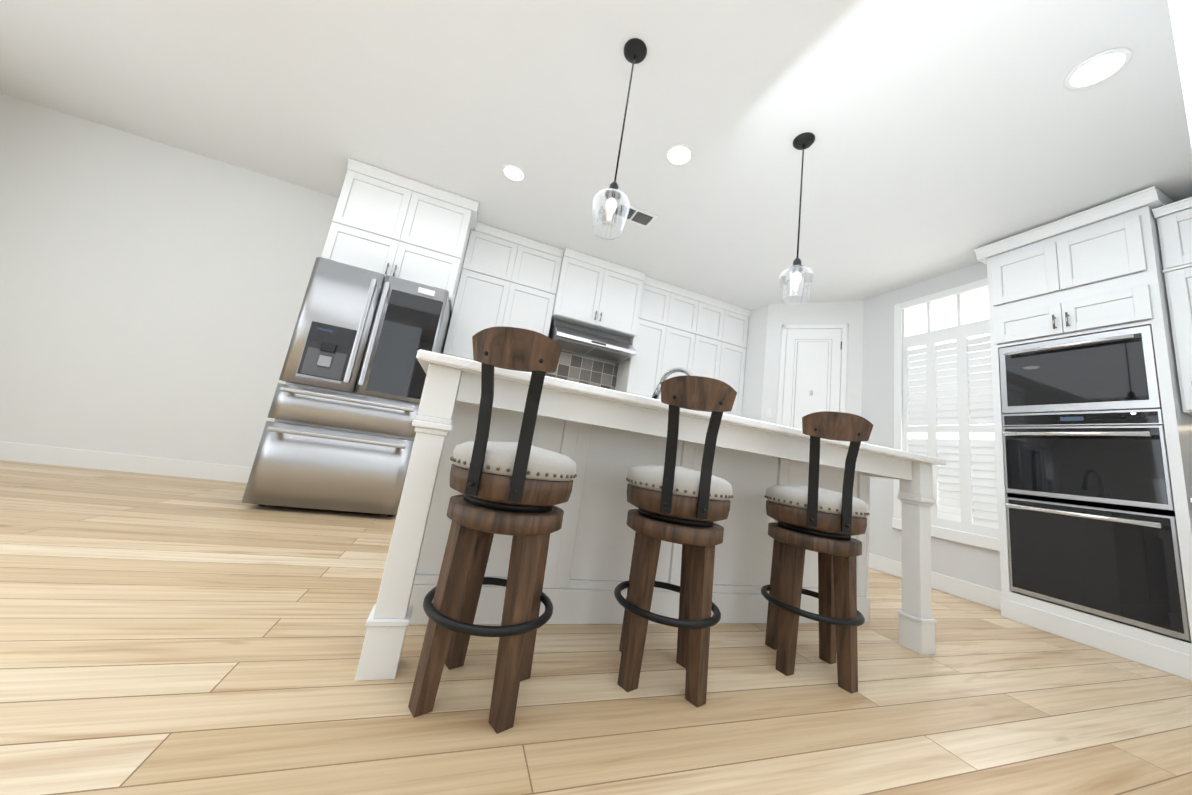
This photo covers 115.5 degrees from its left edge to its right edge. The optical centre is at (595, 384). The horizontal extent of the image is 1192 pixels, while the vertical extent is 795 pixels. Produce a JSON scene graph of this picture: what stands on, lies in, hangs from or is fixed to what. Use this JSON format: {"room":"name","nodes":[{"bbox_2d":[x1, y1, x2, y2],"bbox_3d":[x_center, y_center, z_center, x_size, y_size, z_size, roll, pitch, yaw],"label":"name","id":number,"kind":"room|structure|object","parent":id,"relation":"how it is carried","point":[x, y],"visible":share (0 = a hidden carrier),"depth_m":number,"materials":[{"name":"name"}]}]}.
{"room":"kitchen","nodes":[
{"label":"kitchen","id":0,"kind":"room"},
{"bbox_2d":[0,460,1191,794],"bbox_3d":[0.338,0.793,0.098,9.700,0.050,8.320,12,-11,-18],"label":"floor","id":1,"kind":"structure","parent":0,"point":[174,636],"depth_m":1.10,"materials":[{"name":"brown wood"}]},
{"bbox_2d":[242,257,449,515],"bbox_3d":[-1.883,0.070,3.118,0.916,1.790,0.998,12,-11,-18],"label":"refrigerator","id":2,"kind":"object","parent":1,"relation":"on","point":[339,433],"visible":1,"depth_m":2.69,"materials":[{"name":"silver metal"}]},
{"bbox_2d":[408,326,576,733],"bbox_3d":[-0.253,0.367,1.077,0.384,0.958,0.448,12,-11,-18],"label":"bar stool","id":3,"kind":"object","parent":1,"relation":"on","point":[520,488],"visible":1,"depth_m":0.96,"materials":[{"name":"wood"}]},
{"bbox_2d":[355,361,942,680],"bbox_3d":[0.347,0.654,1.917,2.453,0.875,1.027,12,-11,-18],"label":"kitchen island","id":4,"kind":"object","parent":1,"relation":"on","point":[605,439],"depth_m":1.59,"materials":[{"name":"paint"}]},
{"bbox_2d":[416,349,945,464],"bbox_3d":[0.430,0.216,1.994,2.460,0.030,1.074,12,-11,-18],"label":"island countertop","id":5,"kind":"structure","parent":4,"relation":"on","point":[432,358],"depth_m":1.33,"materials":[{"name":"white stone"}]},
{"bbox_2d":[652,368,693,396],"bbox_3d":[0.482,0.075,2.301,0.216,0.369,0.216,12,-11,-18],"label":"faucet","id":6,"kind":"object","parent":5,"relation":"on","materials":[{"name":"silver metal"}]},
{"bbox_2d":[614,375,736,707],"bbox_3d":[0.280,0.486,1.290,0.393,0.958,0.448,12,-11,-18],"label":"bar stool","id":7,"kind":"object","parent":1,"relation":"on","point":[672,502],"visible":1,"depth_m":1.18,"materials":[{"name":"wood"}]},
{"bbox_2d":[761,411,872,693],"bbox_3d":[0.881,0.614,1.500,0.416,0.958,0.446,12,-11,-18],"label":"bar stool","id":8,"kind":"object","parent":1,"relation":"on","point":[826,524],"visible":1,"depth_m":1.41,"materials":[{"name":"wood"}]},
{"bbox_2d":[982,202,1191,680],"bbox_3d":[3.397,0.299,2.550,0.670,2.680,0.765,12,-11,-18],"label":"tall cabinet","id":9,"kind":"object","parent":1,"relation":"on","point":[1091,341],"depth_m":2.35,"materials":[{"name":"paint"}]},
{"bbox_2d":[0,0,1191,590],"bbox_3d":[0.544,-0.584,0.351,9.700,2.780,8.320,12,-11,-18],"label":"wall","id":10,"kind":"structure","parent":0,"point":[152,292],"depth_m":3.17,"materials":[{"name":"paint"}]},
{"bbox_2d":[0,441,251,482],"bbox_3d":[-4.038,0.555,2.869,2.970,0.130,0.016,12,-11,-18],"label":"baseboard","id":11,"kind":"structure","parent":10,"relation":"attached to","point":[70,457],"depth_m":2.96,"materials":[{"name":"paint"}]},
{"bbox_2d":[321,166,419,277],"bbox_3d":[-2.007,-1.283,3.487,0.565,0.880,0.690,12,-11,-18],"label":"upper cabinet","id":12,"kind":"object","parent":10,"relation":"attached to","point":[385,222],"depth_m":3.18,"materials":[{"name":"paint"}]},
{"bbox_2d":[400,190,471,313],"bbox_3d":[-1.593,-1.195,3.627,0.566,0.880,0.690,12,-11,-18],"label":"upper cabinet","id":13,"kind":"object","parent":10,"relation":"attached to","point":[441,231],"depth_m":3.35,"materials":[{"name":"paint"}]},
{"bbox_2d":[443,222,555,372],"bbox_3d":[-0.964,-0.851,3.996,0.962,1.386,0.350,12,-11,-18],"label":"upper cabinet","id":14,"kind":"object","parent":10,"relation":"attached to","point":[506,280],"depth_m":3.84,"materials":[{"name":"paint"}]},
{"bbox_2d":[545,351,618,389],"bbox_3d":[0.115,0.419,4.061,3.509,2.032,0.664,12,-11,-18],"label":"backsplash","id":15,"kind":"structure","parent":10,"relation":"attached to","point":[573,367],"depth_m":4.40,"materials":[{"name":"tile"}]},
{"bbox_2d":[544,247,649,337],"bbox_3d":[-0.013,-0.978,4.330,1.083,0.742,0.410,12,-11,-18],"label":"upper cabinet","id":16,"kind":"object","parent":10,"relation":"attached to","point":[587,291],"depth_m":4.13,"materials":[{"name":"paint"}]},
{"bbox_2d":[548,319,637,363],"bbox_3d":[-0.050,-0.494,4.168,0.900,0.256,0.552,12,-11,-18],"label":"range hood","id":17,"kind":"object","parent":16,"relation":"attached to","point":[583,341],"visible":0.92,"depth_m":4.06,"materials":[{"name":"metal"}]},
{"bbox_2d":[615,278,703,399],"bbox_3d":[0.781,-0.481,4.589,0.869,1.386,0.350,12,-11,-18],"label":"upper cabinet","id":18,"kind":"object","parent":10,"relation":"attached to","point":[674,317],"depth_m":4.44,"materials":[{"name":"paint"}]},
{"bbox_2d":[696,295,751,416],"bbox_3d":[1.459,-0.337,4.820,0.834,1.386,0.350,12,-11,-18],"label":"upper cabinet","id":19,"kind":"object","parent":10,"relation":"attached to","point":[723,343],"depth_m":4.71,"materials":[{"name":"paint"}]},
{"bbox_2d":[776,324,847,429],"bbox_3d":[2.338,0.522,4.119,0.475,2.500,0.475,12,-11,-18],"label":"pantry door","id":20,"kind":"structure","parent":10,"relation":"in","point":[815,355],"depth_m":4.24,"materials":[{"name":"paint"}]},
{"bbox_2d":[869,553,1001,610],"bbox_3d":[2.755,1.638,3.227,0.034,0.130,1.222,12,-11,-18],"label":"baseboard","id":21,"kind":"structure","parent":10,"relation":"attached to","point":[989,597],"depth_m":2.99,"materials":[{"name":"paint"}]},
{"bbox_2d":[892,278,999,551],"bbox_3d":[3.068,0.217,3.320,0.115,2.200,0.760,12,-11,-18],"label":"window","id":22,"kind":"structure","parent":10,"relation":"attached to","point":[948,415],"depth_m":3.25,"materials":[{"name":"paint"}]},
{"bbox_2d":[1158,202,1191,417],"bbox_3d":[3.748,-0.415,2.071,0.600,1.220,0.525,12,-11,-18],"label":"upper cabinet","id":23,"kind":"object","parent":10,"relation":"attached to","point":[1174,226],"depth_m":2.20,"materials":[{"name":"paint"}]},
{"bbox_2d":[0,0,1191,310],"bbox_3d":[0.751,-1.961,0.604,9.700,0.050,8.320,12,-11,-18],"label":"ceiling","id":24,"kind":"structure","parent":0,"point":[950,134],"depth_m":2.35,"materials":[{"name":"paint"}]},
{"bbox_2d":[502,164,525,181],"bbox_3d":[-0.660,-1.696,3.019,0.194,0.008,0.194,12,-11,-18],"label":"recessed light","id":25,"kind":"object","parent":24,"relation":"in","point":[513,172],"visible":1,"depth_m":3.01,"materials":[{"name":"paint"}]},
{"bbox_2d":[593,38,646,239],"bbox_3d":[0.130,-1.246,1.888,0.178,1.058,0.178,12,-11,-18],"label":"pendant light","id":26,"kind":"object","parent":24,"relation":"hanging from","point":[635,51],"visible":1,"depth_m":1.85,"materials":[{"name":"clear glass"}]},
{"bbox_2d":[612,201,657,227],"bbox_3d":[0.331,-1.490,3.305,0.380,0.016,0.200,12,-11,-18],"label":"ceiling vent","id":27,"kind":"object","parent":24,"relation":"in","point":[641,217],"visible":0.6,"depth_m":3.29,"materials":[{"name":"metal"}]},
{"bbox_2d":[665,143,692,165],"bbox_3d":[0.576,-1.587,2.603,0.194,0.008,0.194,12,-11,-18],"label":"recessed light","id":28,"kind":"object","parent":24,"relation":"in","point":[679,154],"visible":1,"depth_m":2.60,"materials":[{"name":"paint"}]},
{"bbox_2d":[779,132,814,304],"bbox_3d":[1.224,-1.006,2.259,0.178,1.073,0.178,12,-11,-18],"label":"pendant light","id":29,"kind":"object","parent":24,"relation":"hanging from","point":[803,141],"visible":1,"depth_m":2.22,"materials":[{"name":"clear glass"}]},
{"bbox_2d":[1064,48,1132,89],"bbox_3d":[2.352,-1.476,1.765,0.194,0.008,0.194,12,-11,-18],"label":"recessed light","id":30,"kind":"object","parent":24,"relation":"in","point":[1099,68],"visible":1,"depth_m":1.76,"materials":[{"name":"paint"}]}
]}

